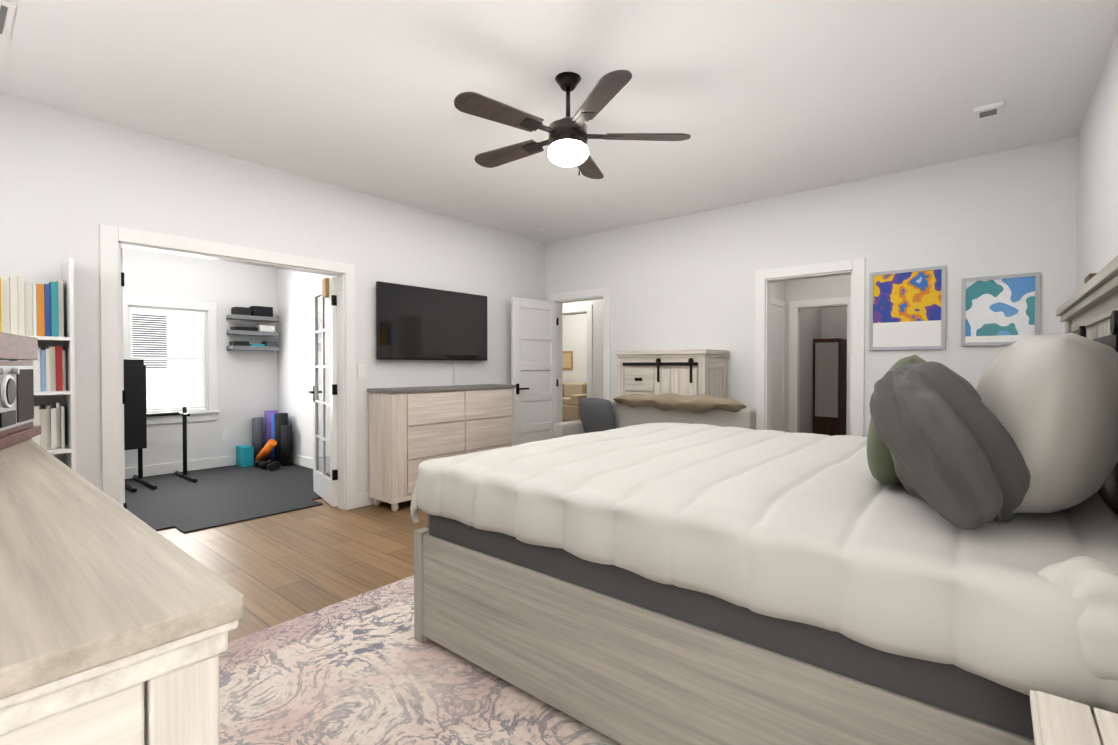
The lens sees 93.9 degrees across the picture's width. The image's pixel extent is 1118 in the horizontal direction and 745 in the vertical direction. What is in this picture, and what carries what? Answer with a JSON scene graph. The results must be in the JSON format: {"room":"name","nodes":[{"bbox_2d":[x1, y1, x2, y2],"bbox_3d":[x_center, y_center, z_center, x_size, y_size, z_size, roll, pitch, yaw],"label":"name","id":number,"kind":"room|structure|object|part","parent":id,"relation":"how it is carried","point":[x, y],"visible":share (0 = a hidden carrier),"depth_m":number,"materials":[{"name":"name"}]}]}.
{"room":"bedroom","nodes":[
{"label":"bedroom","id":0,"kind":"room"},
{"bbox_2d":[121,247,276,467],"bbox_3d":[-4.842,-0.215,5.709,0.120,2.790,3.540,1,1,40],"label":"wall","id":1,"kind":"structure","parent":0,"point":[251,384],"depth_m":6.43,"materials":[{"name":"white paint"}]},
{"bbox_2d":[123,296,219,424],"bbox_3d":[-4.523,-0.124,6.056,0.168,1.420,0.980,1,1,40],"label":"window","id":2,"kind":"structure","parent":1,"relation":"in","point":[210,360],"depth_m":6.22,"materials":[{"name":"white"}]},
{"bbox_2d":[130,307,205,411],"bbox_3d":[-4.514,-0.141,6.048,0.032,1.165,0.710,1,1,40],"label":"window blind","id":3,"kind":"object","parent":2,"relation":"attached to","point":[171,314],"visible":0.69,"depth_m":6.05,"materials":[{"name":"white plastic"}]},
{"bbox_2d":[125,455,264,478],"bbox_3d":[-4.790,1.116,5.683,0.014,0.130,3.300,1,1,40],"label":"baseboard","id":4,"kind":"structure","parent":1,"relation":"attached to","point":[166,468],"depth_m":6.11,"materials":[{"name":"white wood"}]},
{"bbox_2d":[222,430,227,440],"bbox_3d":[-4.138,0.781,6.470,0.006,0.120,0.070,1,1,40],"label":"outlet","id":5,"kind":"object","parent":1,"relation":"attached to","point":[224,435],"visible":1,"depth_m":6.46,"materials":[{"name":"white plastic"}]},
{"bbox_2d":[226,306,278,350],"bbox_3d":[-3.872,-0.560,6.615,0.198,0.558,0.540,1,1,40],"label":"shelf rack","id":6,"kind":"object","parent":1,"relation":"attached to","point":[258,313],"visible":0.98,"depth_m":6.56,"materials":[{"name":"grey metal"}]},
{"bbox_2d":[0,93,544,492],"bbox_3d":[-1.905,-0.200,4.550,0.120,2.790,5.510,1,1,40],"label":"wall","id":7,"kind":"structure","parent":0,"point":[70,182],"depth_m":3.77,"materials":[{"name":"white paint"}]},
{"bbox_2d":[121,248,126,508],"bbox_3d":[-3.235,0.184,3.619,0.767,2.022,0.135,0,1,26],"label":"french door","id":8,"kind":"structure","parent":7,"relation":"in","point":[123,390],"depth_m":3.46,"materials":[{"name":"white wood"}]},
{"bbox_2d":[99,224,355,509],"bbox_3d":[-2.384,0.132,3.977,0.156,2.140,1.700,1,1,40],"label":"door frame","id":9,"kind":"structure","parent":7,"relation":"attached to","point":[110,238],"depth_m":3.63,"materials":[{"name":"white wood"}]},
{"bbox_2d":[308,277,337,506],"bbox_3d":[-2.193,0.168,4.876,0.135,2.022,0.767,-1,1,-37],"label":"french door","id":10,"kind":"structure","parent":7,"relation":"in","point":[324,391],"depth_m":4.82,"materials":[{"name":"white wood"}]},
{"bbox_2d":[358,364,365,376],"bbox_3d":[-1.750,-0.016,4.636,0.010,0.120,0.073,1,1,40],"label":"switch plate","id":11,"kind":"object","parent":7,"relation":"attached to","point":[361,370],"visible":1,"depth_m":4.63,"materials":[{"name":"white plastic"}]},
{"bbox_2d":[356,491,382,507],"bbox_3d":[-0.974,1.117,5.570,0.030,0.130,2.535,1,1,40],"label":"baseboard","id":12,"kind":"structure","parent":7,"relation":"attached to","point":[363,499],"depth_m":4.62,"materials":[{"name":"white wood"}]},
{"bbox_2d":[376,281,486,384],"bbox_3d":[-1.227,-0.345,5.207,0.078,0.956,1.310,1,1,40],"label":"tv","id":13,"kind":"object","parent":7,"relation":"attached to","point":[416,323],"visible":0.98,"depth_m":5.09,"materials":[{"name":"black plastic"}]},
{"bbox_2d":[277,269,336,457],"bbox_3d":[-2.595,-0.219,6.066,2.880,2.790,0.120,1,1,40],"label":"wall","id":14,"kind":"structure","parent":0,"point":[294,288],"depth_m":6.58,"materials":[{"name":"white paint"}]},
{"bbox_2d":[292,454,312,468],"bbox_3d":[-2.627,1.111,6.022,2.850,0.130,0.014,1,1,40],"label":"baseboard","id":15,"kind":"structure","parent":14,"relation":"attached to","point":[307,462],"depth_m":6.47,"materials":[{"name":"white wood"}]},
{"bbox_2d":[157,420,565,641],"bbox_3d":[-0.331,1.232,6.322,9.660,0.120,10.220,1,1,40],"label":"floor","id":16,"kind":"structure","parent":0,"point":[276,569],"depth_m":3.45,"materials":[{"name":"brown wood"}]},
{"bbox_2d":[0,258,75,471],"bbox_3d":[-3.084,0.287,2.795,0.284,1.860,0.695,1,1,40],"label":"bookcase","id":17,"kind":"object","parent":16,"relation":"on","point":[42,312],"visible":0.38,"depth_m":2.95,"materials":[{"name":"white wood"}]},
{"bbox_2d":[0,438,243,744],"bbox_3d":[-1.243,0.725,0.948,1.996,1.030,0.532,1,1,40],"label":"dresser","id":18,"kind":"object","parent":16,"relation":"on","point":[118,621],"visible":0.9,"depth_m":0.49,"materials":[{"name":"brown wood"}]},
{"bbox_2d":[0,332,40,449],"bbox_3d":[-1.647,0.048,1.349,0.333,0.310,0.590,0,1,-33],"label":"record player","id":19,"kind":"object","parent":18,"relation":"on","point":[16,401],"visible":1,"depth_m":1.51},
{"bbox_2d":[125,463,322,532],"bbox_3d":[-3.748,1.185,4.837,2.660,0.011,3.230,1,1,40],"label":"rug","id":20,"kind":"object","parent":16,"relation":"on","point":[218,496],"visible":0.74,"depth_m":4.96,"materials":[{"name":"grey carpet"}]},
{"bbox_2d":[124,359,196,491],"bbox_3d":[-4.306,0.515,5.565,0.800,1.306,0.570,1,1,40],"label":"stand","id":21,"kind":"object","parent":20,"relation":"on","point":[135,425],"visible":0.69,"depth_m":5.48,"materials":[{"name":"black metal"}]},
{"bbox_2d":[236,410,291,470],"bbox_3d":[-3.604,0.828,6.469,0.730,0.660,0.470,1,1,40],"label":"exercise equipment","id":22,"kind":"object","parent":20,"relation":"on","point":[275,452],"visible":1,"depth_m":6.18,"materials":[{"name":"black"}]},
{"bbox_2d":[219,575,621,744],"bbox_3d":[0.234,1.216,2.369,2.620,0.008,3.380,1,1,40],"label":"rug","id":23,"kind":"object","parent":16,"relation":"on","point":[366,668],"depth_m":1.99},
{"bbox_2d":[410,255,1117,744],"bbox_3d":[0.927,0.391,2.387,2.464,1.638,2.350,1,1,40],"label":"bed","id":24,"kind":"object","parent":23,"relation":"on","point":[930,557],"visible":1,"depth_m":1.38,"materials":[{"name":"white fabric"}]},
{"bbox_3d":[0.898,0.599,2.413,2.215,0.355,2.026,1,1,40],"label":"mattress","id":25,"kind":"part","parent":24,"relation":"part of","materials":[{"name":"grey fabric"}]},
{"bbox_2d":[410,423,1117,713],"bbox_3d":[0.862,0.513,2.440,2.298,0.330,2.188,1,1,40],"label":"comforter","id":26,"kind":"object","parent":24,"relation":"on","point":[787,538],"depth_m":1.38,"materials":[{"name":"white fabric"}]},
{"bbox_2d":[869,361,1029,529],"bbox_3d":[1.115,0.165,1.514,0.354,0.393,0.814,1,1,40],"label":"pillow","id":27,"kind":"object","parent":24,"relation":"on","point":[953,448],"depth_m":1.24,"materials":[{"name":"grey fabric"}]},
{"bbox_2d":[367,384,515,511],"bbox_3d":[-1.086,0.663,5.116,0.394,1.050,1.494,1,1,40],"label":"dresser","id":28,"kind":"object","parent":16,"relation":"on","point":[411,429],"visible":0.67,"depth_m":4.68,"materials":[{"name":"beige wood"}]},
{"bbox_2d":[562,382,586,420],"bbox_3d":[-0.135,0.662,11.918,2.100,0.880,0.850,1,1,40],"label":"sofa","id":29,"kind":"object","parent":16,"relation":"on","point":[573,393],"visible":0.15,"depth_m":11.18,"materials":[{"name":"beige fabric"}]},
{"bbox_2d":[553,393,755,437],"bbox_3d":[0.783,0.683,4.573,1.700,1.022,0.623,1,1,40],"label":"settee","id":30,"kind":"object","parent":16,"relation":"on","point":[597,414],"visible":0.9,"depth_m":4.61,"materials":[{"name":"grey fabric"}]},
{"bbox_2d":[579,398,615,432],"bbox_3d":[0.362,0.424,4.970,0.399,0.369,0.179,1,1,40],"label":"pillow","id":31,"kind":"object","parent":30,"relation":"on","point":[596,414],"depth_m":4.90,"materials":[{"name":"grey fabric"}]},
{"bbox_2d":[613,393,745,413],"bbox_3d":[1.012,0.262,4.577,1.250,0.179,0.317,1,1,40],"label":"throw","id":32,"kind":"object","parent":30,"relation":"on","point":[667,403],"depth_m":4.44,"materials":[{"name":"brown fabric"}]},
{"bbox_2d":[616,349,729,397],"bbox_3d":[1.098,0.488,5.113,0.950,1.400,0.549,1,1,40],"label":"cabinet","id":33,"kind":"object","parent":16,"relation":"on","point":[690,372],"visible":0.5,"depth_m":4.87,"materials":[{"name":"white wood"}]},
{"bbox_2d":[813,338,846,435],"bbox_3d":[4.375,0.306,8.414,0.390,1.680,0.550,1,1,40],"label":"tall cabinet","id":34,"kind":"object","parent":16,"relation":"on","point":[829,383],"visible":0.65,"depth_m":8.21,"materials":[{"name":"brown wood"}]},
{"bbox_2d":[1030,690,1117,744],"bbox_3d":[0.755,0.905,0.550,0.363,0.680,0.703,1,1,40],"label":"nightstand","id":35,"kind":"object","parent":16,"relation":"on","point":[1056,720],"visible":1,"depth_m":0.84,"materials":[{"name":"beige wood"}]},
{"bbox_2d":[0,0,1117,242],"bbox_3d":[-0.331,-1.667,6.285,9.660,0.100,10.220,1,1,40],"label":"ceiling","id":36,"kind":"structure","parent":0,"point":[762,98],"depth_m":2.86,"materials":[{"name":"white paint"}]},
{"bbox_2d":[0,0,15,38],"bbox_3d":[-2.507,-1.561,2.258,0.340,0.010,0.200,1,1,40],"label":"ceiling vent","id":37,"kind":"object","parent":36,"relation":"in","point":[7,11],"visible":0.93,"depth_m":2.29,"materials":[{"name":"white plastic"}]},
{"bbox_2d":[534,227,543,231],"bbox_3d":[-0.224,-1.596,5.820,0.120,0.030,0.120,1,1,40],"label":"smoke detector","id":38,"kind":"object","parent":36,"relation":"attached to","point":[538,229],"visible":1,"depth_m":5.78,"materials":[{"name":"white plastic"}]},
{"bbox_2d":[454,70,690,178],"bbox_3d":[0.007,-1.304,2.817,1.233,0.540,1.258,1,1,40],"label":"ceiling fan","id":39,"kind":"object","parent":36,"relation":"hanging from","point":[568,138],"visible":1,"depth_m":2.71,"materials":[{"name":"brown wood"}]},
{"bbox_2d":[973,101,1003,120],"bbox_3d":[2.568,-1.563,3.124,0.140,0.028,0.140,1,1,40],"label":"ceiling vent","id":40,"kind":"object","parent":36,"relation":"attached to","point":[989,110],"visible":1,"depth_m":3.10,"materials":[{"name":"white plastic"}]},
{"bbox_2d":[562,299,602,398],"bbox_3d":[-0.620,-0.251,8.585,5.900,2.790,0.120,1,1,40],"label":"wall","id":41,"kind":"structure","parent":0,"point":[574,329],"depth_m":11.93,"materials":[{"name":"white paint"}]},
{"bbox_2d":[562,351,572,368],"bbox_3d":[0.153,-0.287,12.269,0.420,0.430,0.022,1,1,40],"label":"framed picture","id":42,"kind":"object","parent":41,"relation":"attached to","point":[567,359],"visible":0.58,"depth_m":12.23,"materials":[{"name":"beige paper"}]},
{"bbox_2d":[562,305,592,397],"bbox_3d":[0.149,0.082,7.950,0.980,2.140,0.156,1,1,40],"label":"trim","id":43,"kind":"structure","parent":41,"relation":"attached to","point":[582,309],"depth_m":7.59,"materials":[{"name":"white wood"}]},
{"bbox_2d":[771,281,786,431],"bbox_3d":[2.912,-0.232,7.061,0.120,2.790,4.510,1,1,40],"label":"wall","id":44,"kind":"structure","parent":0,"point":[786,292],"depth_m":7.20,"materials":[{"name":"white paint"}]},
{"bbox_2d":[771,298,784,430],"bbox_3d":[2.307,0.109,6.229,0.018,2.130,2.450,1,1,40],"label":"trim","id":45,"kind":"structure","parent":44,"relation":"attached to","point":[778,361],"depth_m":6.97,"materials":[{"name":"white wood"}]},
{"bbox_2d":[545,136,1077,436],"bbox_3d":[1.733,-0.206,5.032,4.860,2.790,0.120,1,1,40],"label":"wall","id":46,"kind":"structure","parent":0,"point":[685,282],"depth_m":4.36,"materials":[{"name":"white paint"}]},
{"bbox_2d":[511,297,557,445],"bbox_3d":[-0.287,0.153,6.174,0.164,2.018,0.728,1,1,40],"label":"hall door","id":47,"kind":"structure","parent":46,"relation":"in","point":[534,351],"depth_m":6.13,"materials":[{"name":"white wood"}]},
{"bbox_2d":[549,287,610,421],"bbox_3d":[0.275,0.103,6.246,0.910,2.140,0.156,1,1,40],"label":"door frame","id":48,"kind":"structure","parent":46,"relation":"attached to","point":[600,293],"depth_m":6.00,"materials":[{"name":"white wood"}]},
{"bbox_2d":[755,258,864,436],"bbox_3d":[2.213,0.124,4.636,0.890,2.140,0.156,1,1,40],"label":"door frame","id":49,"kind":"structure","parent":46,"relation":"attached to","point":[763,278],"depth_m":4.55,"materials":[{"name":"white wood"}]},
{"bbox_2d":[869,265,945,349],"bbox_3d":[2.729,-0.495,4.107,0.500,0.630,0.022,1,1,40],"label":"poster","id":50,"kind":"object","parent":46,"relation":"attached to","point":[907,309],"visible":0.98,"depth_m":4.10,"materials":[{"name":"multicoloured paper"}]},
{"bbox_2d":[961,272,1039,345],"bbox_3d":[3.160,-0.445,3.749,0.430,0.500,0.022,1,1,40],"label":"poster","id":51,"kind":"object","parent":46,"relation":"attached to","point":[1001,310],"visible":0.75,"depth_m":3.75,"materials":[{"name":"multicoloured paper"}]},
{"bbox_2d":[787,274,850,432],"bbox_3d":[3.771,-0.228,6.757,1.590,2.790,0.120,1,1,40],"label":"wall","id":52,"kind":"structure","parent":0,"point":[831,286],"depth_m":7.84,"materials":[{"name":"white paint"}]},
{"bbox_2d":[789,297,850,434],"bbox_3d":[3.511,0.094,6.965,0.810,2.140,0.138,1,1,40],"label":"trim","id":53,"kind":"structure","parent":52,"relation":"attached to","point":[794,306],"depth_m":7.12,"materials":[{"name":"white wood"}]},
{"bbox_2d":[821,306,846,338],"bbox_3d":[2.876,-0.270,10.101,9.580,2.790,0.120,1,1,40],"label":"wall","id":54,"kind":"structure","parent":0,"point":[834,319],"depth_m":8.63,"materials":[{"name":"white paint"}]},
{"bbox_2d":[1076,30,1117,291],"bbox_3d":[1.795,-0.161,1.398,0.120,2.790,5.390,1,1,40],"label":"wall","id":55,"kind":"structure","parent":0,"point":[1097,217],"depth_m":2.76,"materials":[{"name":"white paint"}]},
{"label":"outside","id":56,"kind":"structure","parent":0,"visible":0},
{"bbox_2d":[132,314,201,407],"bbox_3d":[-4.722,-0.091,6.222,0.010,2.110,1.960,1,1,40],"label":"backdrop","id":57,"kind":"structure","parent":56,"point":[169,356],"depth_m":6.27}
]}

